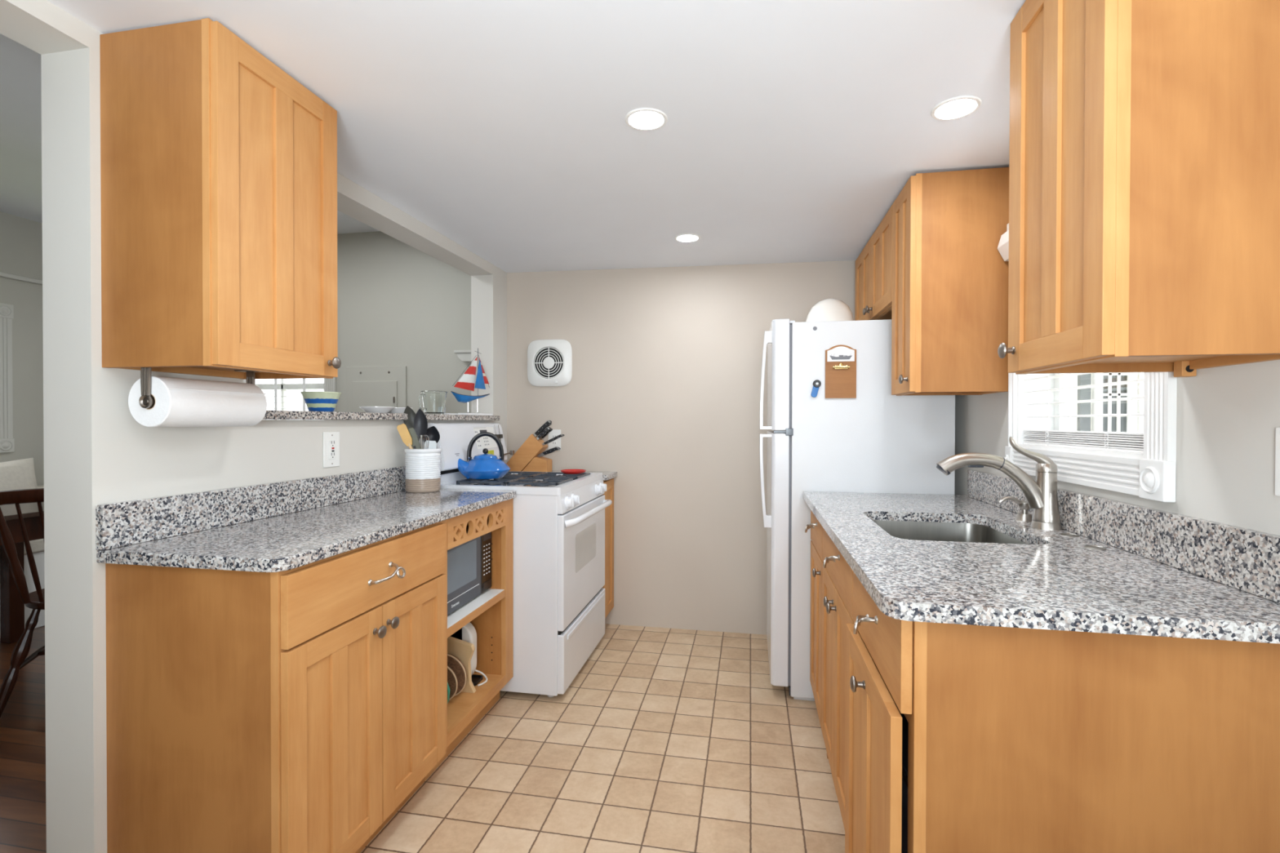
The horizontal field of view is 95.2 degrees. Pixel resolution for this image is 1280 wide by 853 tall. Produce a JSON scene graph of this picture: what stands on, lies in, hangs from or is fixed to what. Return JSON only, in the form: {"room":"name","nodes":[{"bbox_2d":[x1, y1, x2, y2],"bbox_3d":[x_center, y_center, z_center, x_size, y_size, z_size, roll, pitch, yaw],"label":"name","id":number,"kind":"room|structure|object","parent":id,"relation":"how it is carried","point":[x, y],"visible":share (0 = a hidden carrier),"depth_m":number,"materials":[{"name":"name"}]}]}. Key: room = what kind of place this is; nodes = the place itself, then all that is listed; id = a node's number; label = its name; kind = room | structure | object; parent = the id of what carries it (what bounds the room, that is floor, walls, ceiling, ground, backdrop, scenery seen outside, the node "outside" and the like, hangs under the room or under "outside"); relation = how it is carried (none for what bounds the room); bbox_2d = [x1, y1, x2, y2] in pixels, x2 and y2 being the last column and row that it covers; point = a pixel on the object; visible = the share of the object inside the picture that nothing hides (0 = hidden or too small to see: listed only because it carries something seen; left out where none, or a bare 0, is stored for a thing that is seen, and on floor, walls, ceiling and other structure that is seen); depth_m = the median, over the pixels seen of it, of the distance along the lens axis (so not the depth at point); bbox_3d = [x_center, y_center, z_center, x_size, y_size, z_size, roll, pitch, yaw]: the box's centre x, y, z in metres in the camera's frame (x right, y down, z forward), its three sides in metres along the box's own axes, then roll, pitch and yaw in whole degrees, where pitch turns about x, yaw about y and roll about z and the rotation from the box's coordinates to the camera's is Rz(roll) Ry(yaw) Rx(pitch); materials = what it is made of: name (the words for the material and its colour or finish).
{"room":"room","nodes":[
{"label":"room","id":0,"kind":"room"},
{"bbox_2d":[0,211,44,485],"bbox_3d":[-4.253,-0.048,1.780,0.120,2.470,5.320,0,0,11],"label":"wall","id":1,"kind":"structure","parent":0,"point":[20,238],"depth_m":3.65,"materials":[{"name":"grey paint"}]},
{"bbox_2d":[0,302,14,453],"bbox_3d":[-3.980,-0.288,3.024,0.115,0.900,1.140,0,0,11],"label":"window","id":2,"kind":"structure","parent":1,"relation":"in","point":[6,311],"depth_m":3.54,"materials":[{"name":"beige paint"}]},
{"bbox_2d":[0,271,42,284],"bbox_3d":[-4.190,-0.900,1.700,0.028,0.025,5.200,0,0,11],"label":"trim","id":3,"kind":"structure","parent":1,"relation":"attached to","point":[2,274],"depth_m":3.60,"materials":[{"name":"beige paint"}]},
{"bbox_2d":[0,33,378,234],"bbox_3d":[-2.848,-1.328,1.494,2.939,0.100,5.300,0,0,11],"label":"ceiling","id":4,"kind":"structure","parent":0,"point":[20,84],"depth_m":2.60,"materials":[{"name":"white paint"}]},
{"bbox_2d":[0,0,506,852],"bbox_3d":[-1.348,-0.053,1.170,0.138,2.500,5.200,0,0,11],"label":"wall","id":5,"kind":"structure","parent":0,"point":[95,451],"depth_m":1.35,"materials":[{"name":"beige paint"}]},
{"bbox_2d":[99,17,341,379],"bbox_3d":[-1.038,-0.519,1.504,0.344,0.766,0.388,0,0,11],"label":"upper cabinet","id":6,"kind":"object","parent":5,"relation":"attached to","point":[219,166],"visible":1,"depth_m":1.33,"materials":[{"name":"brown wood"}]},
{"bbox_2d":[138,367,257,408],"bbox_3d":[-1.123,-0.099,1.503,0.040,0.112,0.300,0,0,11],"label":"paper towel holder","id":7,"kind":"object","parent":6,"relation":"attached to","point":[146,400],"visible":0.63,"depth_m":1.36,"materials":[{"name":"grey metal"}]},
{"bbox_2d":[128,376,266,426],"bbox_3d":[-1.123,-0.060,1.503,0.122,0.120,0.278,0,0,11],"label":"paper towel roll","id":8,"kind":"object","parent":7,"relation":"hanging from","point":[179,402],"visible":1,"depth_m":1.44,"materials":[{"name":"white paper"}]},
{"bbox_2d":[95,466,405,550],"bbox_3d":[-1.116,0.226,1.977,0.021,0.103,1.304,0,0,11],"label":"backsplash","id":9,"kind":"structure","parent":5,"relation":"attached to","point":[117,524],"depth_m":1.65,"materials":[{"name":"stone"}]},
{"bbox_2d":[323,431,339,467],"bbox_3d":[-1.100,0.082,2.087,0.010,0.126,0.081,0,0,11],"label":"outlet","id":10,"kind":"object","parent":5,"relation":"attached to","point":[331,439],"visible":1,"depth_m":2.08,"materials":[{"name":"white plastic"}]},
{"bbox_2d":[328,440,336,459],"bbox_3d":[-1.098,0.082,2.087,0.004,0.068,0.034,0,0,11],"label":"receptacle","id":11,"kind":"object","parent":10,"relation":"attached to","point":[332,443],"depth_m":2.09,"materials":[{"name":"white plastic"}]},
{"bbox_2d":[262,409,499,420],"bbox_3d":[-1.149,-0.043,2.615,0.352,0.028,1.697,0,0,11],"label":"granite ledge","id":12,"kind":"object","parent":5,"relation":"attached to","point":[269,415],"visible":0.69,"depth_m":2.18,"materials":[{"name":"grey stone"}]},
{"bbox_2d":[300,391,341,411],"bbox_3d":[-1.168,-0.089,2.141,0.134,0.072,0.134,0,0,11],"label":"striped bowl","id":13,"kind":"object","parent":12,"relation":"on","point":[315,401],"visible":0.91,"depth_m":2.10,"materials":[{"name":"blue ceramic"}]},
{"bbox_2d":[359,406,394,413],"bbox_3d":[-1.100,-0.069,2.446,0.136,0.026,0.136,0,0,11],"label":"plate","id":14,"kind":"object","parent":12,"relation":"on","point":[367,409],"visible":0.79,"depth_m":2.40,"materials":[{"name":"ceramic"}]},
{"bbox_2d":[387,407,412,413],"bbox_3d":[-1.075,-0.070,2.582,0.132,0.026,0.132,0,0,11],"label":"plate","id":15,"kind":"object","parent":12,"relation":"on","point":[396,410],"visible":0.45,"depth_m":2.54,"materials":[{"name":"ceramic"}]},
{"bbox_2d":[418,391,447,414],"bbox_3d":[-1.053,-0.119,2.980,0.136,0.119,0.130,0,1,-17],"label":"glass jug","id":16,"kind":"object","parent":12,"relation":"on","point":[433,402],"visible":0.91,"depth_m":2.93,"materials":[{"name":"clear glass"}]},
{"bbox_2d":[444,348,493,415],"bbox_3d":[-0.935,-0.246,3.182,0.102,0.370,0.329,0,1,23],"label":"model sailboat","id":17,"kind":"object","parent":12,"relation":"on","point":[467,381],"visible":0.97,"depth_m":3.16,"materials":[{"name":"multicoloured wood"}]},
{"bbox_2d":[336,231,471,413],"bbox_3d":[-2.317,-0.064,4.060,2.839,2.470,0.120,0,0,11],"label":"wall","id":18,"kind":"structure","parent":0,"point":[399,304],"depth_m":3.85,"materials":[{"name":"grey paint"}]},
{"bbox_2d":[256,377,336,411],"bbox_3d":[-2.513,-0.279,4.068,0.960,1.160,0.114,0,0,11],"label":"window","id":19,"kind":"structure","parent":18,"relation":"in","point":[330,384],"depth_m":4.08,"materials":[{"name":"beige paint"}]},
{"bbox_2d":[255,378,324,411],"bbox_3d":[-2.514,-0.297,4.061,0.780,0.955,0.047,0,0,11],"label":"window blind","id":20,"kind":"object","parent":19,"relation":"attached to","point":[275,384],"visible":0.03,"depth_m":4.04,"materials":[{"name":"white plastic"}]},
{"bbox_2d":[346,365,406,412],"bbox_3d":[-1.756,-0.162,3.878,0.440,0.472,0.028,0,0,11],"label":"panel","id":21,"kind":"object","parent":18,"relation":"attached to","point":[366,386],"visible":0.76,"depth_m":3.87,"materials":[{"name":"grey paint"}]},
{"bbox_2d":[453,350,471,362],"bbox_3d":[-1.085,-0.450,3.735,0.202,0.073,0.055,0,0,11],"label":"wall shelf","id":22,"kind":"object","parent":18,"relation":"attached to","point":[464,355],"visible":0.53,"depth_m":3.72,"materials":[{"name":"beige paint"}]},
{"bbox_2d":[0,623,844,852],"bbox_3d":[-1.560,1.236,1.271,5.570,0.080,5.300,0,0,11],"label":"floor","id":23,"kind":"structure","parent":0,"point":[664,740],"depth_m":2.05,"materials":[{"name":"beige tile"}]},
{"bbox_2d":[0,502,44,643],"bbox_3d":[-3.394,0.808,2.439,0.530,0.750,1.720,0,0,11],"label":"chair","id":24,"kind":"object","parent":23,"relation":"on","point":[11,604],"visible":0.29,"depth_m":3.17,"materials":[{"name":"brown wood"}]},
{"bbox_2d":[0,488,44,717],"bbox_3d":[-2.496,0.718,2.633,0.502,0.937,0.528,0,1,-26],"label":"chair","id":25,"kind":"object","parent":23,"relation":"on","point":[35,600],"visible":0.23,"depth_m":2.41,"materials":[{"name":"brown wood"}]},
{"bbox_2d":[23,484,44,628],"bbox_3d":[-3.754,0.777,3.005,0.368,0.800,2.100,0,0,11],"label":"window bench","id":26,"kind":"object","parent":23,"relation":"on","point":[37,545],"visible":0.02,"depth_m":3.40,"materials":[{"name":"wood"}]},
{"bbox_2d":[0,457,37,491],"bbox_3d":[-3.636,0.423,3.255,0.181,0.470,0.523,0,0,11],"label":"pillow","id":27,"kind":"object","parent":26,"relation":"on","point":[20,474],"visible":0.3,"depth_m":3.36,"materials":[{"name":"fabric"}]},
{"bbox_2d":[23,538,44,555],"bbox_3d":[-3.754,0.697,3.004,0.368,0.080,2.100,0,0,11],"label":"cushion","id":28,"kind":"object","parent":26,"relation":"on","point":[37,545],"depth_m":3.39,"materials":[{"name":"fabric"}]},
{"bbox_2d":[105,521,445,852],"bbox_3d":[-0.921,0.753,1.648,0.530,0.882,0.684,0,0,11],"label":"base cabinet","id":29,"kind":"object","parent":23,"relation":"on","point":[300,709],"visible":0.91,"depth_m":1.34,"materials":[{"name":"brown wood"}]},
{"bbox_2d":[95,466,515,572],"bbox_3d":[-0.888,0.242,1.934,0.486,0.134,1.304,0,0,11],"label":"countertop","id":30,"kind":"structure","parent":29,"relation":"on","point":[277,526],"depth_m":1.59,"materials":[{"name":"stone"}]},
{"bbox_2d":[404,447,441,493],"bbox_3d":[-0.921,0.184,2.482,0.148,0.182,0.148,0,0,11],"label":"utensil crock","id":31,"kind":"object","parent":30,"relation":"on","point":[422,466],"visible":0.98,"depth_m":2.42,"materials":[{"name":"white ceramic"}]},
{"bbox_2d":[396,423,413,448],"bbox_3d":[-0.948,0.121,2.444,0.127,0.268,0.012,0,1,-19],"label":"spatula","id":32,"kind":"object","parent":31,"relation":"in","point":[405,435],"visible":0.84,"depth_m":2.43,"materials":[{"name":"brown wood"}]},
{"bbox_2d":[403,405,415,428],"bbox_3d":[-0.963,0.083,2.502,0.095,0.341,0.026,0,1,-23],"label":"serving spoon","id":33,"kind":"object","parent":31,"relation":"in","point":[409,422],"visible":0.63,"depth_m":2.50,"materials":[{"name":"grey plastic"}]},
{"bbox_2d":[407,427,421,448],"bbox_3d":[-0.947,0.129,2.473,0.095,0.250,0.012,0,0,-12],"label":"spatula","id":34,"kind":"object","parent":31,"relation":"in","point":[415,445],"visible":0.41,"depth_m":2.47,"materials":[{"name":"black plastic"}]},
{"bbox_2d":[413,408,427,448],"bbox_3d":[-0.924,0.089,2.470,0.058,0.328,0.022,0,0,11],"label":"serving spoon","id":35,"kind":"object","parent":31,"relation":"in","point":[420,423],"visible":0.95,"depth_m":2.47,"materials":[{"name":"plastic"}]},
{"bbox_2d":[421,434,429,448],"bbox_3d":[-0.901,0.143,2.450,0.032,0.219,0.032,0,0,11],"label":"whisk","id":36,"kind":"object","parent":31,"relation":"in","point":[424,434],"visible":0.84,"depth_m":2.44,"materials":[{"name":"metal"}]},
{"bbox_2d":[424,440,436,448],"bbox_3d":[-0.885,0.156,2.467,0.051,0.195,0.011,0,1,-20],"label":"turner","id":37,"kind":"object","parent":31,"relation":"in","point":[433,444],"visible":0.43,"depth_m":2.46,"materials":[{"name":"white plastic"}]},
{"bbox_2d":[422,426,439,443],"bbox_3d":[-0.913,0.126,2.519,0.092,0.256,0.034,0,1,-26],"label":"ladle","id":38,"kind":"object","parent":31,"relation":"in","point":[433,433],"visible":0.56,"depth_m":2.53,"materials":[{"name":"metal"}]},
{"bbox_2d":[424,497,513,781],"bbox_3d":[-0.833,0.748,2.285,0.466,0.882,0.599,0,0,11],"label":"base cabinet","id":39,"kind":"object","parent":23,"relation":"on","point":[491,613],"visible":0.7,"depth_m":2.40,"materials":[{"name":"brown wood"}]},
{"bbox_2d":[447,682,449,703],"bbox_3d":[-0.767,0.965,2.140,0.150,0.170,0.026,0,0,11],"label":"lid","id":40,"kind":"object","parent":39,"relation":"in","point":[448,687],"visible":0.09,"depth_m":2.12,"materials":[{"name":"teal plastic"}]},
{"bbox_2d":[447,665,457,700],"bbox_3d":[-0.767,0.972,2.223,0.163,0.162,0.030,0,0,11],"label":"trivet","id":41,"kind":"object","parent":39,"relation":"in","point":[452,681],"visible":0.23,"depth_m":2.21,"materials":[{"name":"brown wood"}]},
{"bbox_2d":[447,653,466,696],"bbox_3d":[-0.754,0.964,2.267,0.179,0.178,0.034,0,0,11],"label":"trivet","id":42,"kind":"object","parent":39,"relation":"in","point":[454,663],"visible":0.41,"depth_m":2.25,"materials":[{"name":"brown wood"}]},
{"bbox_2d":[447,635,475,693],"bbox_3d":[-0.800,0.931,2.320,0.312,0.238,0.048,0,0,11],"label":"cutting board","id":43,"kind":"object","parent":39,"relation":"in","point":[464,651],"visible":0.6,"depth_m":2.29,"materials":[{"name":"brown wood"}]},
{"bbox_2d":[450,622,487,686],"bbox_3d":[-0.746,0.892,2.414,0.244,0.311,0.087,0,0,11],"label":"cutting board","id":44,"kind":"object","parent":39,"relation":"in","point":[468,633],"visible":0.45,"depth_m":2.37,"materials":[{"name":"white plastic"}]},
{"bbox_2d":[447,525,491,615],"bbox_3d":[-0.860,0.554,2.255,0.398,0.265,0.479,0,0,11],"label":"microwave","id":45,"kind":"object","parent":39,"relation":"on","point":[469,562],"visible":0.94,"depth_m":2.25,"materials":[{"name":"grey metal"}]},
{"bbox_2d":[447,588,505,637],"bbox_3d":[-0.835,0.702,2.254,0.454,0.031,0.495,0,0,11],"label":"shelf","id":46,"kind":"object","parent":39,"relation":"attached to","point":[471,610],"depth_m":2.22,"materials":[{"name":"white wood"}]},
{"bbox_2d":[471,674,483,685],"bbox_3d":[-0.703,1.043,2.402,0.095,0.010,0.087,0,0,11],"label":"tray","id":47,"kind":"object","parent":39,"relation":"in","point":[476,679],"visible":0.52,"depth_m":2.41,"materials":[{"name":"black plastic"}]},
{"bbox_2d":[418,422,612,697],"bbox_3d":[-0.561,0.583,2.923,0.741,1.202,0.750,0,0,11],"label":"gas range","id":48,"kind":"object","parent":23,"relation":"on","point":[559,517],"visible":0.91,"depth_m":2.54,"materials":[{"name":"white metal"}]},
{"bbox_2d":[457,431,510,479],"bbox_3d":[-0.753,0.138,2.835,0.244,0.224,0.238,0,0,11],"label":"kettle","id":49,"kind":"object","parent":48,"relation":"on","point":[482,466],"visible":0.99,"depth_m":2.77,"materials":[{"name":"blue metal"}]},
{"bbox_2d":[488,449,493,454],"bbox_3d":[-0.788,0.139,3.087,0.007,0.026,0.063,0,0,11],"label":"tag","id":50,"kind":"object","parent":48,"relation":"attached to","point":[492,451],"visible":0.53,"depth_m":3.09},
{"bbox_2d":[497,424,502,440],"bbox_3d":[-0.781,0.036,3.246,0.027,0.091,0.034,0,0,11],"label":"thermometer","id":51,"kind":"object","parent":48,"relation":"on","point":[500,435],"visible":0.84,"depth_m":3.25,"materials":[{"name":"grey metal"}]},
{"bbox_2d":[502,450,514,462],"bbox_3d":[-0.742,0.166,3.279,0.021,0.059,0.135,0,0,13],"label":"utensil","id":52,"kind":"object","parent":48,"relation":"on","point":[511,452],"visible":0.78,"depth_m":3.32,"materials":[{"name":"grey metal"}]},
{"bbox_2d":[440,471,602,495],"bbox_3d":[-0.569,0.275,2.922,0.600,0.032,0.750,0,0,11],"label":"cooktop","id":53,"kind":"object","parent":48,"relation":"in","point":[525,483],"depth_m":2.73,"materials":[{"name":"white metal"}]},
{"bbox_2d":[560,469,586,474],"bbox_3d":[-0.355,0.240,3.112,0.136,0.016,0.135,0,0,11],"label":"spoon rest","id":54,"kind":"object","parent":48,"relation":"on","point":[563,471],"visible":1,"depth_m":3.07,"materials":[{"name":"red ceramic"}]},
{"bbox_2d":[602,478,613,618],"bbox_3d":[-0.509,0.739,3.422,0.680,0.882,0.241,0,0,11],"label":"base cabinet","id":55,"kind":"object","parent":23,"relation":"on","point":[609,494],"visible":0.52,"depth_m":3.39,"materials":[{"name":"brown wood"}]},
{"bbox_2d":[551,470,617,480],"bbox_3d":[-0.500,0.282,3.416,0.698,0.030,0.245,0,0,11],"label":"countertop","id":56,"kind":"structure","parent":55,"relation":"on","point":[606,475],"depth_m":3.37,"materials":[{"name":"stone"}]},
{"bbox_2d":[506,434,551,471],"bbox_3d":[-0.658,0.155,3.433,0.265,0.223,0.100,0,0,11],"label":"knife block","id":57,"kind":"object","parent":56,"relation":"on","point":[525,459],"visible":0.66,"depth_m":3.38,"materials":[{"name":"brown wood"}]},
{"bbox_2d":[533,420,551,437],"bbox_3d":[-0.577,0.022,3.388,0.133,0.118,0.016,0,0,11],"label":"kitchen knife","id":58,"kind":"object","parent":57,"relation":"in","point":[547,423],"visible":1,"depth_m":3.38,"materials":[{"name":"black plastic"}]},
{"bbox_2d":[536,426,551,439],"bbox_3d":[-0.571,0.050,3.387,0.108,0.097,0.016,0,0,11],"label":"kitchen knife","id":59,"kind":"object","parent":57,"relation":"in","point":[543,433],"visible":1,"depth_m":3.38,"materials":[{"name":"black plastic"}]},
{"bbox_2d":[539,428,552,439],"bbox_3d":[-0.564,0.055,3.440,0.100,0.089,0.016,0,0,11],"label":"kitchen knife","id":60,"kind":"object","parent":57,"relation":"in","point":[551,429],"visible":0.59,"depth_m":3.43,"materials":[{"name":"black plastic"}]},
{"bbox_2d":[537,446,560,457],"bbox_3d":[-0.534,0.149,3.405,0.148,0.066,0.016,0,0,11],"label":"kitchen knife","id":61,"kind":"object","parent":57,"relation":"in","point":[552,450],"visible":0.98,"depth_m":3.40,"materials":[{"name":"black plastic"}]},
{"bbox_2d":[542,434,564,445],"bbox_3d":[-0.518,0.083,3.391,0.162,0.079,0.016,0,0,11],"label":"kitchen knife","id":62,"kind":"object","parent":57,"relation":"in","point":[559,435],"visible":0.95,"depth_m":3.38,"materials":[{"name":"black plastic"}]},
{"bbox_2d":[804,510,828,759],"bbox_3d":[0.972,0.751,2.245,0.665,0.882,0.410,0,0,11],"label":"base cabinet","id":63,"kind":"object","parent":23,"relation":"on","point":[815,633],"visible":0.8,"depth_m":2.27,"materials":[{"name":"brown wood"}]},
{"bbox_2d":[821,526,861,828],"bbox_3d":[0.875,0.756,1.731,0.665,0.882,0.635,0,0,11],"label":"base cabinet","id":64,"kind":"object","parent":23,"relation":"on","point":[837,574],"visible":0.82,"depth_m":1.75,"materials":[{"name":"brown wood"}]},
{"bbox_2d":[803,469,1279,644],"bbox_3d":[0.873,0.246,1.674,0.652,0.138,1.566,0,0,11],"label":"countertop","id":65,"kind":"structure","parent":64,"relation":"on","point":[1159,573],"depth_m":1.13,"materials":[{"name":"stone"}]},
{"bbox_2d":[871,520,1027,544],"bbox_3d":[0.874,0.416,1.684,0.384,0.202,0.497,0,0,11],"label":"sink","id":66,"kind":"object","parent":65,"relation":"in","point":[915,531],"visible":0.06,"depth_m":1.91,"materials":[{"name":"metal"}]},
{"bbox_2d":[936,436,1062,530],"bbox_3d":[1.019,0.157,1.664,0.324,0.256,0.074,0,0,11],"label":"faucet","id":67,"kind":"object","parent":65,"relation":"on","point":[1041,495],"visible":1,"depth_m":1.64,"materials":[{"name":"silver metal"}]},
{"bbox_2d":[998,496,1031,521],"bbox_3d":[1.139,0.248,1.771,0.095,0.072,0.048,0,0,11],"label":"soap dispenser","id":68,"kind":"object","parent":65,"relation":"on","point":[1024,516],"visible":0.94,"depth_m":1.76,"materials":[{"name":"silver metal"}]},
{"bbox_2d":[1059,533,1079,537],"bbox_3d":[1.128,0.285,1.535,0.044,0.003,0.044,0,0,11],"label":"cover","id":69,"kind":"object","parent":65,"relation":"on","point":[1068,535],"visible":1,"depth_m":1.53,"materials":[{"name":"metal"}]},
{"bbox_2d":[1083,545,1106,550],"bbox_3d":[1.077,0.286,1.383,0.044,0.003,0.044,0,0,11],"label":"cover","id":70,"kind":"object","parent":65,"relation":"on","point":[1091,547],"visible":1,"depth_m":1.38,"materials":[{"name":"metal"}]},
{"bbox_2d":[760,319,955,701],"bbox_3d":[0.974,0.360,2.824,0.787,1.656,0.714,0,0,11],"label":"refrigerator","id":71,"kind":"object","parent":23,"relation":"on","point":[877,441],"visible":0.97,"depth_m":2.50,"materials":[{"name":"white metal"}]},
{"bbox_2d":[810,379,821,397],"bbox_3d":[0.751,-0.162,2.492,0.040,0.074,0.018,0,0,11],"label":"clip","id":72,"kind":"object","parent":71,"relation":"attached to","point":[816,384],"visible":1,"depth_m":2.49,"materials":[{"name":"blue plastic"}]},
{"bbox_2d":[805,298,853,321],"bbox_3d":[0.884,-0.525,2.739,0.232,0.147,0.220,0,0,11],"label":"bowl","id":73,"kind":"object","parent":71,"relation":"on","point":[827,309],"visible":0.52,"depth_m":2.66,"materials":[{"name":"beige ceramic"}]},
{"bbox_2d":[825,344,856,398],"bbox_3d":[0.850,-0.233,2.472,0.126,0.226,0.019,0,0,11],"label":"plaque","id":74,"kind":"object","parent":71,"relation":"attached to","point":[840,360],"visible":1,"depth_m":2.47,"materials":[{"name":"brown wood"}]},
{"bbox_2d":[826,346,854,361],"bbox_3d":[0.850,-0.307,2.472,0.110,0.064,0.002,0,0,11],"label":"picture","id":75,"kind":"object","parent":74,"relation":"on","point":[835,353],"depth_m":2.47,"materials":[{"name":"paper"}]},
{"bbox_2d":[830,354,852,359],"bbox_3d":[0.850,-0.296,2.471,0.093,0.026,0.001,0,0,11],"label":"print","id":76,"kind":"object","parent":74,"relation":"on","point":[833,357],"depth_m":2.47},
{"bbox_2d":[844,571,1279,852],"bbox_3d":[0.771,0.760,1.182,0.665,0.882,0.482,0,0,11],"label":"base cabinet","id":77,"kind":"object","parent":23,"relation":"on","point":[1021,740],"visible":0.91,"depth_m":0.95,"materials":[{"name":"brown wood"}]},
{"bbox_2d":[894,702,908,852],"bbox_3d":[0.678,0.866,1.182,0.316,0.420,0.376,0,0,11],"label":"waste bin","id":78,"kind":"object","parent":77,"relation":"in","point":[904,722],"visible":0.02,"depth_m":1.15,"materials":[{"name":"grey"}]},
{"bbox_2d":[47,0,1026,272],"bbox_3d":[-0.135,-0.975,0.880,2.367,0.246,5.095,0,0,11],"label":"ceiling","id":79,"kind":"structure","parent":0,"point":[793,129],"depth_m":1.64,"materials":[{"name":"white paint"}]},
{"bbox_2d":[625,107,667,130],"bbox_3d":[0.018,-0.899,1.710,0.125,0.008,0.125,0,0,11],"label":"recessed light","id":80,"kind":"object","parent":79,"relation":"in","point":[642,118],"visible":1,"depth_m":1.70,"materials":[{"name":"white plastic"}]},
{"bbox_2d":[674,233,700,242],"bbox_3d":[0.231,-0.917,2.841,0.125,0.008,0.125,0,0,11],"label":"recessed light","id":81,"kind":"object","parent":79,"relation":"in","point":[686,237],"visible":1,"depth_m":2.84,"materials":[{"name":"white plastic"}]},
{"bbox_2d":[930,95,981,120],"bbox_3d":[0.880,-0.888,1.629,0.125,0.008,0.125,0,0,11],"label":"recessed light","id":82,"kind":"object","parent":79,"relation":"in","point":[955,108],"visible":1,"depth_m":1.62,"materials":[{"name":"white plastic"}]},
{"bbox_2d":[506,260,855,635],"bbox_3d":[0.416,0.032,3.425,2.493,2.300,0.115,0,0,11],"label":"wall","id":83,"kind":"structure","parent":0,"point":[662,393],"depth_m":3.41,"materials":[{"name":"beige paint"}]},
{"bbox_2d":[527,339,572,386],"bbox_3d":[-0.550,-0.385,3.529,0.284,0.284,0.032,0,0,11],"label":"exhaust fan","id":84,"kind":"object","parent":83,"relation":"attached to","point":[549,362],"visible":1,"depth_m":3.53,"materials":[{"name":"white plastic"}]},
{"bbox_2d":[533,346,564,378],"bbox_3d":[-0.551,-0.385,3.525,0.196,0.196,0.009,0,0,11],"label":"grille","id":85,"kind":"object","parent":84,"relation":"attached to","point":[548,362],"depth_m":3.53,"materials":[{"name":"white plastic"}]},
{"bbox_2d":[548,429,560,450],"bbox_3d":[-0.518,0.082,3.539,0.080,0.125,0.009,0,0,11],"label":"wall outlet","id":86,"kind":"object","parent":83,"relation":"attached to","point":[553,433],"visible":0.71,"depth_m":3.54,"materials":[{"name":"white plastic"}]},
{"bbox_2d":[551,434,556,445],"bbox_3d":[-0.518,0.081,3.536,0.034,0.070,0.004,0,0,11],"label":"receptacle","id":87,"kind":"object","parent":86,"relation":"attached to","point":[554,442],"depth_m":3.53,"materials":[{"name":"white plastic"}]},
{"bbox_2d":[954,360,1279,535],"bbox_3d":[1.087,0.056,0.653,0.146,2.300,5.085,0,0,11],"label":"wall","id":88,"kind":"structure","parent":0,"point":[1228,417],"depth_m":1.12,"materials":[{"name":"beige paint"}]},
{"bbox_2d":[854,204,892,320],"bbox_3d":[1.219,-0.691,2.689,0.355,0.392,0.830,0,0,11],"label":"upper cabinet","id":89,"kind":"object","parent":88,"relation":"attached to","point":[873,265],"visible":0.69,"depth_m":2.63,"materials":[{"name":"brown wood"}]},
{"bbox_2d":[891,167,1008,395],"bbox_3d":[1.116,-0.501,2.149,0.355,0.763,0.273,0,0,11],"label":"upper cabinet","id":90,"kind":"object","parent":88,"relation":"attached to","point":[949,316],"visible":0.97,"depth_m":2.02,"materials":[{"name":"brown wood"}]},
{"bbox_2d":[1004,222,1177,502],"bbox_3d":[1.251,-0.263,1.585,0.191,0.838,0.776,0,0,11],"label":"window","id":91,"kind":"structure","parent":88,"relation":"in","point":[1151,474],"depth_m":1.44,"materials":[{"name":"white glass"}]},
{"bbox_2d":[997,230,1143,453],"bbox_3d":[1.203,-0.293,1.629,0.114,0.707,0.712,0,0,11],"label":"window blind","id":92,"kind":"object","parent":91,"relation":"attached to","point":[1131,442],"visible":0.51,"depth_m":1.60,"materials":[{"name":"white plastic"}]},
{"bbox_2d":[967,469,1279,603],"bbox_3d":[1.179,0.232,1.592,0.020,0.107,1.518,0,0,11],"label":"backsplash","id":93,"kind":"structure","parent":88,"relation":"attached to","point":[1244,559],"depth_m":1.21,"materials":[{"name":"stone"}]},
{"bbox_2d":[997,0,1279,377],"bbox_3d":[0.912,-0.487,1.068,0.355,0.775,0.352,0,0,11],"label":"upper cabinet","id":94,"kind":"object","parent":88,"relation":"attached to","point":[1144,156],"visible":1,"depth_m":0.92,"materials":[{"name":"brown wood"}]},
{"bbox_2d":[1275,426,1279,496],"bbox_3d":[1.063,0.059,0.945,0.009,0.116,0.080,0,0,11],"label":"switch plate","id":95,"kind":"object","parent":88,"relation":"attached to","point":[1277,428],"visible":1,"depth_m":0.98,"materials":[{"name":"white plastic"}]},
{"label":"outside","id":96,"kind":"structure","parent":0,"visible":0},
{"bbox_3d":[1.109,2.012,5.913,18.000,0.100,16.000,0,0,11],"label":"ground","id":97,"kind":"structure","parent":96,"visible":0},
{"bbox_2d":[1072,372,1144,432],"bbox_3d":[4.563,-0.019,4.496,4.700,4.000,0.470,0,0,11],"label":"window","id":98,"kind":"structure","parent":97,"relation":"on","point":[1116,424],"depth_m":4.48,"materials":[{"name":"beige"}]},
{"bbox_2d":[1076,373,1091,431],"bbox_3d":[3.438,-0.422,4.522,0.075,1.000,0.050,0,0,11],"label":"shutter","id":99,"kind":"object","parent":98,"relation":"hanging from","point":[1083,424],"depth_m":4.50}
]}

